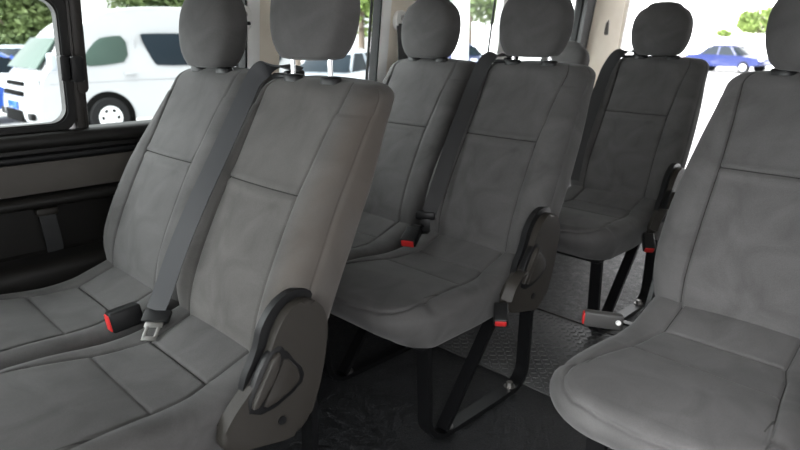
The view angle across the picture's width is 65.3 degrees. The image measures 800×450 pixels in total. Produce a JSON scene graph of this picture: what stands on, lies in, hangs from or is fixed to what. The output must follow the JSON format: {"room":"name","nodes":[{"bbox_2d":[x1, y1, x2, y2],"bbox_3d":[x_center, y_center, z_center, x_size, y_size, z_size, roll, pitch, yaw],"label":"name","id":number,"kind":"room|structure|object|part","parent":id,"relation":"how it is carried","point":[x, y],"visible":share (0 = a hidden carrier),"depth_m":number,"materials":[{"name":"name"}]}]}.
{"room":"vehicle interior","nodes":[
{"label":"vehicle interior","id":0,"kind":"room"},
{"bbox_2d":[0,119,570,317],"bbox_3d":[-0.846,0.097,2.119,0.165,0.875,5.800,16,23,43],"label":"wall","id":1,"kind":"structure","parent":0,"point":[80,223],"depth_m":1.90,"materials":[{"name":"black plastic"}]},
{"bbox_2d":[0,0,84,134],"bbox_3d":[-1.363,-0.343,1.372,0.092,0.392,1.244,16,23,43],"label":"window","id":2,"kind":"structure","parent":1,"relation":"in","point":[71,69],"depth_m":1.75,"materials":[{"name":"black rubber"}]},
{"bbox_2d":[34,206,63,251],"bbox_3d":[-1.051,0.015,1.875,0.026,0.141,0.062,16,23,43],"label":"strap","id":3,"kind":"object","parent":1,"relation":"hanging from","point":[50,228],"visible":0.95,"depth_m":1.87,"materials":[{"name":"black fabric"}]},
{"bbox_2d":[0,241,106,294],"bbox_3d":[-0.824,0.127,2.105,0.127,0.211,5.800,16,23,43],"label":"trim","id":4,"kind":"structure","parent":1,"relation":"attached to","point":[48,269],"depth_m":1.83,"materials":[{"name":"black plastic"}]},
{"bbox_2d":[0,181,119,214],"bbox_3d":[-0.822,-0.135,2.025,0.090,0.038,5.800,16,23,43],"label":"trim","id":5,"kind":"structure","parent":1,"relation":"attached to","point":[35,201],"depth_m":1.81,"materials":[{"name":"black plastic"}]},
{"bbox_2d":[0,151,132,198],"bbox_3d":[-0.818,-0.198,2.003,0.040,0.092,5.800,16,23,43],"label":"trim","id":6,"kind":"structure","parent":1,"relation":"attached to","point":[54,175],"depth_m":1.82,"materials":[{"name":"grey"}]},
{"bbox_2d":[0,142,137,166],"bbox_3d":[-0.817,-0.253,1.986,0.042,0.026,5.800,16,23,43],"label":"trim","id":7,"kind":"structure","parent":1,"relation":"attached to","point":[99,150],"depth_m":1.81,"materials":[{"name":"black plastic"}]},
{"bbox_2d":[0,121,149,152],"bbox_3d":[-0.814,-0.298,1.969,0.051,0.049,5.800,16,23,43],"label":"trim","id":8,"kind":"structure","parent":1,"relation":"attached to","point":[96,134],"depth_m":1.81,"materials":[{"name":"black plastic"}]},
{"bbox_2d":[63,0,88,127],"bbox_3d":[-0.929,-0.508,1.779,0.123,0.550,0.040,16,23,43],"label":"trim","id":9,"kind":"structure","parent":1,"relation":"attached to","point":[73,7],"depth_m":1.76,"materials":[{"name":"black plastic"}]},
{"bbox_3d":[-0.905,-0.563,1.745,0.064,0.385,0.030,16,23,43],"label":"moulding","id":10,"kind":"part","parent":9,"relation":"part of","materials":[{"name":"black plastic"}]},
{"bbox_2d":[244,5,252,29],"bbox_3d":[-0.521,-0.685,2.062,0.034,0.080,0.066,16,23,43],"label":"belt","id":11,"kind":"object","parent":1,"relation":"attached to","point":[248,12],"visible":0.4,"depth_m":2.07,"materials":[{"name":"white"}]},
{"bbox_2d":[238,0,278,73],"bbox_3d":[-0.489,-0.627,2.180,0.118,0.550,0.146,16,23,43],"label":"trim","id":12,"kind":"structure","parent":1,"relation":"attached to","point":[259,44],"depth_m":2.14,"materials":[{"name":"white plastic"}]},
{"bbox_2d":[365,0,372,79],"bbox_3d":[-0.296,-0.703,2.413,0.070,0.514,0.486,16,23,43],"label":"window","id":13,"kind":"structure","parent":1,"relation":"in","point":[371,1],"depth_m":2.57,"materials":[{"name":"clear glass"}]},
{"bbox_2d":[368,0,415,82],"bbox_3d":[-0.018,-0.762,2.632,0.118,0.550,0.248,16,23,43],"label":"trim","id":14,"kind":"structure","parent":1,"relation":"attached to","point":[384,43],"depth_m":2.56,"materials":[{"name":"white plastic"}]},
{"bbox_2d":[392,10,408,59],"bbox_3d":[0.010,-0.694,2.613,0.036,0.386,0.093,16,23,43],"label":"belt","id":15,"kind":"object","parent":1,"relation":"attached to","point":[398,16],"visible":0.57,"depth_m":2.55,"materials":[{"name":"white"}]},
{"bbox_2d":[487,0,495,51],"bbox_3d":[0.245,-0.857,2.933,0.070,0.514,0.582,16,23,43],"label":"window","id":16,"kind":"structure","parent":1,"relation":"in","point":[494,2],"depth_m":3.10,"materials":[{"name":"clear glass"}]},
{"bbox_2d":[490,0,507,63],"bbox_3d":[0.521,-0.917,3.155,0.111,0.550,0.145,16,23,43],"label":"trim","id":17,"kind":"structure","parent":1,"relation":"attached to","point":[496,47],"depth_m":3.09,"materials":[{"name":"white"}]},
{"bbox_2d":[570,0,583,41],"bbox_3d":[0.786,-1.009,3.442,0.096,0.514,0.667,16,23,43],"label":"window","id":18,"kind":"structure","parent":1,"relation":"in","point":[579,5],"depth_m":3.61,"materials":[{"name":"black rubber"}]},
{"bbox_2d":[569,0,595,48],"bbox_3d":[1.055,-1.078,3.696,0.146,0.550,0.100,16,23,43],"label":"trim","id":19,"kind":"structure","parent":1,"relation":"attached to","point":[588,8],"depth_m":3.62,"materials":[{"name":"black"}]},
{"bbox_2d":[604,20,608,34],"bbox_3d":[1.187,-1.179,3.721,0.043,0.115,0.125,-9,19,-29],"label":"access cover","id":20,"kind":"object","parent":1,"relation":"attached to","point":[607,22],"visible":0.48,"depth_m":3.67,"materials":[{"name":"grey plastic"}]},
{"bbox_2d":[586,0,630,87],"bbox_3d":[1.184,-0.777,3.877,0.299,1.550,0.245,16,23,43],"label":"trim","id":21,"kind":"structure","parent":1,"relation":"attached to","point":[600,46],"depth_m":3.69,"materials":[{"name":"white plastic"}]},
{"bbox_2d":[250,243,645,449],"bbox_3d":[-0.162,0.744,1.600,2.060,0.060,5.800,16,23,43],"label":"floor","id":22,"kind":"structure","parent":0,"point":[376,408],"depth_m":2.06,"materials":[{"name":"rubber"}]},
{"bbox_2d":[0,0,273,369],"bbox_3d":[-0.793,0.032,1.626,0.475,1.280,0.935,16,23,43],"label":"passenger seat","id":23,"kind":"object","parent":22,"relation":"on","point":[156,184],"visible":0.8,"depth_m":1.66,"materials":[{"name":"grey fabric"}]},
{"bbox_2d":[0,260,178,369],"bbox_3d":[-0.901,0.258,1.581,0.456,0.168,0.632,16,23,43],"label":"seat cushion","id":24,"kind":"object","parent":23,"relation":"on","point":[66,316],"depth_m":1.58,"materials":[{"name":"grey fabric"}]},
{"bbox_3d":[-0.600,-0.130,1.778,0.475,0.615,0.390,16,23,43],"label":"backrest","id":25,"kind":"part","parent":23,"relation":"part of","materials":[{"name":"grey fabric"}]},
{"bbox_2d":[0,0,394,449],"bbox_3d":[-0.454,0.115,1.298,0.523,1.312,0.949,16,23,43],"label":"passenger seat","id":26,"kind":"object","parent":22,"relation":"on","point":[238,364],"visible":0.94,"depth_m":1.31,"materials":[{"name":"grey fabric"}]},
{"bbox_2d":[104,301,144,332],"bbox_3d":[-0.622,0.216,1.498,0.157,0.066,0.052,-11,20,-32],"label":"belt buckle","id":27,"kind":"object","parent":26,"relation":"on","point":[126,316],"visible":0.71,"depth_m":1.46,"materials":[{"name":"black plastic"}]},
{"bbox_2d":[0,305,249,449],"bbox_3d":[-0.575,0.352,1.270,0.456,0.168,0.632,16,23,43],"label":"seat cushion","id":28,"kind":"object","parent":26,"relation":"on","point":[178,390],"depth_m":1.22,"materials":[{"name":"grey fabric"}]},
{"bbox_2d":[141,61,302,340],"bbox_3d":[-0.430,-0.077,1.504,0.115,0.608,0.473,16,23,43],"label":"belt","id":29,"kind":"object","parent":26,"relation":"on","point":[155,317],"visible":0.99,"depth_m":1.47,"materials":[{"name":"grey fabric"}]},
{"bbox_3d":[-0.573,0.244,1.441,0.044,0.003,0.053,1,49,3],"label":"tongue plate","id":30,"kind":"part","parent":29,"relation":"part of","materials":[{"name":"silver metal"}]},
{"bbox_3d":[-0.261,0.298,1.202,0.025,0.096,0.067,16,23,43],"label":"recliner lever","id":31,"kind":"part","parent":26,"relation":"part of","materials":[{"name":"black plastic"}]},
{"bbox_3d":[-0.275,-0.030,1.469,0.475,0.615,0.390,16,23,43],"label":"backrest","id":32,"kind":"part","parent":26,"relation":"part of","materials":[{"name":"grey fabric"}]},
{"bbox_3d":[-0.255,-0.384,1.486,0.012,0.075,0.012,16,23,43],"label":"headrest post","id":33,"kind":"part","parent":26,"relation":"part of","materials":[{"name":"silver metal"}]},
{"bbox_3d":[-0.391,0.595,1.324,0.044,0.378,0.522,16,23,43],"label":"leg frame","id":34,"kind":"part","parent":26,"relation":"part of","materials":[{"name":"black paint"}]},
{"bbox_3d":[-0.155,-0.355,1.391,0.012,0.075,0.012,16,23,43],"label":"headrest post","id":35,"kind":"part","parent":26,"relation":"part of","materials":[{"name":"silver metal"}]},
{"bbox_2d":[323,0,475,380],"bbox_3d":[-0.158,-0.153,2.234,0.475,1.288,0.935,16,23,43],"label":"passenger seat","id":36,"kind":"object","parent":22,"relation":"on","point":[428,87],"visible":0.48,"depth_m":2.26,"materials":[{"name":"grey fabric"}]},
{"bbox_3d":[-0.082,0.320,2.244,0.044,0.378,0.522,16,23,43],"label":"leg frame","id":37,"kind":"part","parent":36,"relation":"part of","materials":[{"name":"black paint"}]},
{"bbox_2d":[347,212,410,260],"bbox_3d":[-0.266,0.077,2.191,0.456,0.168,0.632,16,23,43],"label":"seat cushion","id":38,"kind":"object","parent":36,"relation":"on","point":[377,233],"depth_m":2.19,"materials":[{"name":"grey fabric"}]},
{"bbox_3d":[0.035,-0.319,2.385,0.475,0.615,0.390,16,23,43],"label":"backrest","id":39,"kind":"part","parent":36,"relation":"part of","materials":[{"name":"grey fabric"}]},
{"bbox_2d":[330,0,595,439],"bbox_3d":[0.182,-0.061,1.909,0.523,1.302,0.949,16,23,43],"label":"passenger seat","id":40,"kind":"object","parent":22,"relation":"on","point":[497,215],"visible":0.85,"depth_m":1.92,"materials":[{"name":"grey fabric"}]},
{"bbox_2d":[400,224,428,246],"bbox_3d":[0.048,0.029,2.068,0.054,0.053,0.146,7,18,21],"label":"belt buckle","id":41,"kind":"object","parent":40,"relation":"on","point":[412,234],"visible":0.98,"depth_m":2.02,"materials":[{"name":"black plastic"}]},
{"bbox_2d":[330,230,514,347],"bbox_3d":[0.060,0.171,1.880,0.456,0.168,0.632,16,23,43],"label":"seat cushion","id":42,"kind":"object","parent":40,"relation":"on","point":[428,294],"depth_m":1.74,"materials":[{"name":"grey fabric"}]},
{"bbox_2d":[415,51,518,231],"bbox_3d":[0.225,-0.298,2.135,0.422,0.591,0.098,-11,20,-33],"label":"belt","id":43,"kind":"object","parent":40,"relation":"hanging from","point":[468,100],"visible":0.95,"depth_m":2.09,"materials":[{"name":"black fabric"}]},
{"bbox_3d":[0.244,0.414,1.933,0.044,0.378,0.522,16,23,43],"label":"leg frame","id":44,"kind":"part","parent":40,"relation":"part of","materials":[{"name":"black paint"}]},
{"bbox_2d":[493,271,527,326],"bbox_3d":[0.307,0.203,1.767,0.058,0.124,0.174,10,19,30],"label":"belt buckle","id":45,"kind":"object","parent":40,"relation":"attached to","point":[500,312],"visible":1,"depth_m":1.74,"materials":[{"name":"black plastic"}]},
{"bbox_3d":[0.361,-0.225,2.074,0.475,0.615,0.390,16,23,43],"label":"backrest","id":46,"kind":"part","parent":40,"relation":"part of","materials":[{"name":"grey fabric"}]},
{"bbox_3d":[0.374,0.117,1.812,0.025,0.096,0.067,16,23,43],"label":"recliner lever","id":47,"kind":"part","parent":40,"relation":"part of","materials":[{"name":"black plastic"}]},
{"bbox_2d":[438,308,615,396],"bbox_3d":[0.643,0.493,2.321,1.820,0.010,0.568,16,23,43],"label":"floor plate","id":48,"kind":"object","parent":22,"relation":"on","point":[556,339],"visible":0.27,"depth_m":2.42,"materials":[{"name":"grey metal"}]},
{"bbox_2d":[540,41,593,94],"bbox_3d":[0.471,-0.279,2.943,0.475,1.126,1.157,16,23,43],"label":"passenger seat","id":49,"kind":"object","parent":22,"relation":"on","point":[574,52],"visible":0.02,"depth_m":3.07,"materials":[{"name":"grey fabric"}]},
{"bbox_2d":[557,1,708,333],"bbox_3d":[0.867,-0.251,2.569,0.523,1.290,0.949,16,23,43],"label":"passenger seat","id":50,"kind":"object","parent":22,"relation":"on","point":[640,141],"visible":0.75,"depth_m":2.60,"materials":[{"name":"grey fabric"}]},
{"bbox_2d":[571,49,634,180],"bbox_3d":[0.908,-0.508,2.811,0.404,0.573,0.111,-10,19,-30],"label":"belt","id":51,"kind":"object","parent":50,"relation":"hanging from","point":[614,57],"visible":0.75,"depth_m":2.78,"materials":[{"name":"black fabric"}]},
{"bbox_2d":[557,185,655,259],"bbox_3d":[0.745,-0.024,2.538,0.456,0.168,0.632,16,23,43],"label":"seat cushion","id":52,"kind":"object","parent":50,"relation":"on","point":[598,222],"depth_m":2.40,"materials":[{"name":"grey fabric"}]},
{"bbox_3d":[0.929,0.219,2.591,0.044,0.378,0.522,16,23,43],"label":"leg frame","id":53,"kind":"part","parent":50,"relation":"part of","materials":[{"name":"black paint"}]},
{"bbox_3d":[1.046,-0.420,2.732,0.475,0.615,0.390,16,23,43],"label":"backrest","id":54,"kind":"part","parent":50,"relation":"part of","materials":[{"name":"grey fabric"}]},
{"bbox_2d":[641,209,667,252],"bbox_3d":[0.980,0.017,2.416,0.063,0.137,0.208,11,20,32],"label":"belt buckle","id":55,"kind":"object","parent":50,"relation":"attached to","point":[648,239],"visible":0.98,"depth_m":2.38,"materials":[{"name":"black plastic"}]},
{"bbox_3d":[1.060,-0.078,2.470,0.025,0.096,0.067,16,23,43],"label":"recliner lever","id":56,"kind":"part","parent":50,"relation":"part of","materials":[{"name":"black plastic"}]},
{"bbox_2d":[549,0,799,449],"bbox_3d":[0.746,0.112,1.365,0.521,1.286,0.935,16,23,43],"label":"passenger seat","id":57,"kind":"object","parent":22,"relation":"on","point":[710,360],"visible":1,"depth_m":1.44,"materials":[{"name":"grey fabric"}]},
{"bbox_3d":[0.611,0.522,1.576,0.044,0.378,0.522,16,23,43],"label":"leg frame","id":58,"kind":"part","parent":57,"relation":"part of","materials":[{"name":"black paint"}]},
{"bbox_2d":[582,309,632,330],"bbox_3d":[0.566,0.252,1.621,0.185,0.062,0.049,-1,17,-3],"label":"belt buckle","id":59,"kind":"object","parent":57,"relation":"on","point":[590,317],"visible":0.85,"depth_m":1.61,"materials":[{"name":"grey plastic"}]},
{"bbox_2d":[549,296,799,449],"bbox_3d":[0.631,0.339,1.329,0.456,0.168,0.632,16,23,43],"label":"seat cushion","id":60,"kind":"object","parent":57,"relation":"on","point":[690,372],"depth_m":1.25,"materials":[{"name":"grey fabric"}]},
{"bbox_3d":[0.932,-0.057,1.523,0.475,0.615,0.390,16,23,43],"label":"backrest","id":61,"kind":"part","parent":57,"relation":"part of","materials":[{"name":"grey fabric"}]},
{"label":"outside","id":62,"kind":"structure","parent":0,"visible":0},
{"bbox_2d":[0,45,771,168],"bbox_3d":[6.637,-8.743,35.633,180.000,0.200,200.000,16,23,43],"label":"ground","id":63,"kind":"structure","parent":62,"point":[717,80],"depth_m":19.59,"materials":[{"name":"concrete"}]},
{"bbox_2d":[0,52,13,108],"bbox_3d":[-9.085,-2.844,12.986,1.812,1.440,4.431,12,21,35],"label":"parked car","id":64,"kind":"object","parent":63,"relation":"on","point":[5,59],"visible":0.02,"depth_m":12.91,"materials":[{"name":"blue paint"}]},
{"bbox_3d":[-8.972,-3.279,13.009,1.600,0.460,2.650,12,21,35],"label":"cabin glass","id":65,"kind":"part","parent":64,"relation":"part of","materials":[{"name":"black"}]},
{"bbox_2d":[0,45,23,56],"bbox_3d":[-14.493,-6.146,23.913,1.812,1.440,4.431,-4,17,-14],"label":"parked car","id":66,"kind":"object","parent":63,"relation":"on","point":[9,50],"visible":0.02,"depth_m":23.20,"materials":[{"name":"silver metal"}]},
{"bbox_3d":[-14.539,-6.590,23.965,1.600,0.460,2.650,-4,17,-14],"label":"cabin glass","id":67,"kind":"part","parent":66,"relation":"part of","materials":[{"name":"black"}]},
{"bbox_2d":[0,0,51,44],"bbox_3d":[-16.552,-8.665,26.465,5.152,4.781,5.005,14,21,38],"label":"leafy tree","id":68,"kind":"object","parent":63,"relation":"on","point":[20,20],"visible":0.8,"depth_m":25.33,"materials":[{"name":"green plant"}]},
{"bbox_2d":[0,7,289,124],"bbox_3d":[-4.888,-3.164,12.553,2.269,2.298,5.339,15,22,40],"label":"van","id":69,"kind":"object","parent":63,"relation":"on","point":[134,57],"visible":0.38,"depth_m":11.16,"materials":[{"name":"white paint"}]},
{"bbox_3d":[-6.773,-2.117,10.940,0.520,0.130,0.030,16,23,43],"label":"number plate","id":70,"kind":"part","parent":69,"relation":"part of","materials":[{"name":"blue paint"}]},
{"bbox_2d":[4,88,23,96],"bbox_3d":[-6.733,-2.320,10.919,1.050,0.080,0.080,16,23,43],"label":"grille","id":71,"kind":"object","parent":69,"relation":"attached to","point":[12,92],"depth_m":10.86,"materials":[{"name":"black plastic"}]},
{"bbox_2d":[6,79,24,85],"bbox_3d":[-6.697,-2.483,10.907,0.950,0.070,0.080,16,23,43],"label":"grille","id":72,"kind":"object","parent":69,"relation":"attached to","point":[10,82],"depth_m":10.87,"materials":[{"name":"black plastic"}]},
{"bbox_2d":[27,113,35,120],"bbox_3d":[-6.175,-1.808,10.475,0.200,0.120,0.080,16,23,43],"label":"fog lamp","id":73,"kind":"object","parent":69,"relation":"attached to","point":[31,116],"depth_m":10.42,"materials":[{"name":"black plastic"}]},
{"bbox_2d":[46,53,57,70],"bbox_3d":[-5.688,-2.667,10.322,0.175,0.344,0.460,-1,17,-6],"label":"mirror","id":74,"kind":"object","parent":69,"relation":"attached to","point":[51,60],"depth_m":10.12,"materials":[{"name":"silver metal"}]},
{"bbox_3d":[-4.865,-2.734,11.275,0.028,0.040,0.220,16,23,43],"label":"door handle","id":75,"kind":"part","parent":69,"relation":"part of","materials":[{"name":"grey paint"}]},
{"bbox_3d":[-4.139,-2.842,12.035,0.025,0.045,4.800,16,23,43],"label":"moulding","id":76,"kind":"part","parent":69,"relation":"part of","materials":[{"name":"grey metal"}]},
{"bbox_2d":[106,0,183,8],"bbox_3d":[-11.063,-10.013,29.170,5.460,5.841,5.609,16,23,43],"label":"leafy tree","id":77,"kind":"object","parent":63,"relation":"on","point":[120,3],"visible":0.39,"depth_m":27.56,"materials":[{"name":"green plant"}]},
{"bbox_2d":[300,49,369,79],"bbox_3d":[-1.625,-4.034,17.025,1.812,1.440,4.431,8,18,24],"label":"parked car","id":78,"kind":"object","parent":63,"relation":"on","point":[353,65],"visible":0.07,"depth_m":16.15,"materials":[{"name":"silver metal"}]},
{"bbox_3d":[-1.546,-4.474,17.067,1.600,0.460,2.650,8,18,24],"label":"cabin glass","id":79,"kind":"part","parent":78,"relation":"part of","materials":[{"name":"black"}]},
{"bbox_2d":[357,0,373,48],"bbox_3d":[-1.335,-8.592,25.053,5.360,5.552,5.115,5,17,16],"label":"leafy tree","id":80,"kind":"object","parent":63,"relation":"on","point":[362,33],"visible":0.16,"depth_m":24.98,"materials":[{"name":"green plant"}]},
{"bbox_2d":[452,0,469,59],"bbox_3d":[2.200,-7.777,22.261,0.600,5.620,0.600,16,23,43],"label":"post","id":81,"kind":"object","parent":63,"relation":"on","point":[461,51],"visible":0.34,"depth_m":22.28,"materials":[{"name":"white"}]},
{"bbox_2d":[448,44,482,62],"bbox_3d":[3.111,-8.722,32.675,1.812,1.440,4.431,-9,19,-29],"label":"parked car","id":82,"kind":"object","parent":63,"relation":"on","point":[474,54],"visible":0.08,"depth_m":31.83,"materials":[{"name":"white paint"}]},
{"bbox_3d":[3.020,-9.161,32.710,1.600,0.460,2.650,-9,19,-29],"label":"cabin glass","id":83,"kind":"part","parent":82,"relation":"part of","materials":[{"name":"black"}]},
{"bbox_2d":[451,0,496,43],"bbox_3d":[3.473,-11.579,34.102,5.753,6.092,5.518,7,18,21],"label":"leafy tree","id":84,"kind":"object","parent":63,"relation":"on","point":[486,6],"visible":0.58,"depth_m":33.08,"materials":[{"name":"green plant"}]},
{"bbox_2d":[472,0,776,57],"bbox_3d":[32.098,-16.584,47.322,69.000,8.250,7.500,16,23,43],"label":"sky","id":85,"kind":"structure","parent":63,"relation":"on","point":[709,16],"depth_m":51.00,"materials":[{"name":"white"}]},
{"bbox_2d":[623,37,773,67],"bbox_3d":[24.316,-10.668,38.758,22.000,1.800,0.300,16,23,43],"label":"wall","id":86,"kind":"structure","parent":63,"relation":"on","point":[757,46],"depth_m":41.45,"materials":[{"name":"white"}]},
{"bbox_2d":[716,28,732,37],"bbox_3d":[22.100,-12.219,42.810,1.145,2.425,1.149,2,17,7],"label":"round bush","id":87,"kind":"object","parent":63,"relation":"on","point":[721,33],"visible":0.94,"depth_m":42.34,"materials":[{"name":"green plant"}]},
{"bbox_2d":[683,44,771,73],"bbox_3d":[17.818,-9.046,33.917,1.812,1.440,4.431,-10,20,-32],"label":"parked car","id":88,"kind":"object","parent":63,"relation":"on","point":[720,55],"visible":0.75,"depth_m":33.16,"materials":[{"name":"blue paint"}]},
{"bbox_3d":[17.719,-9.484,33.947,1.600,0.460,2.650,-10,20,-32],"label":"cabin glass","id":89,"kind":"part","parent":88,"relation":"part of","materials":[{"name":"black"}]},
{"bbox_2d":[734,6,772,37],"bbox_3d":[23.620,-12.526,41.366,2.730,3.854,2.711,-1,17,-5],"label":"round bush","id":90,"kind":"object","parent":63,"relation":"on","point":[748,22],"visible":0.75,"depth_m":40.88,"materials":[{"name":"green plant"}]}
]}

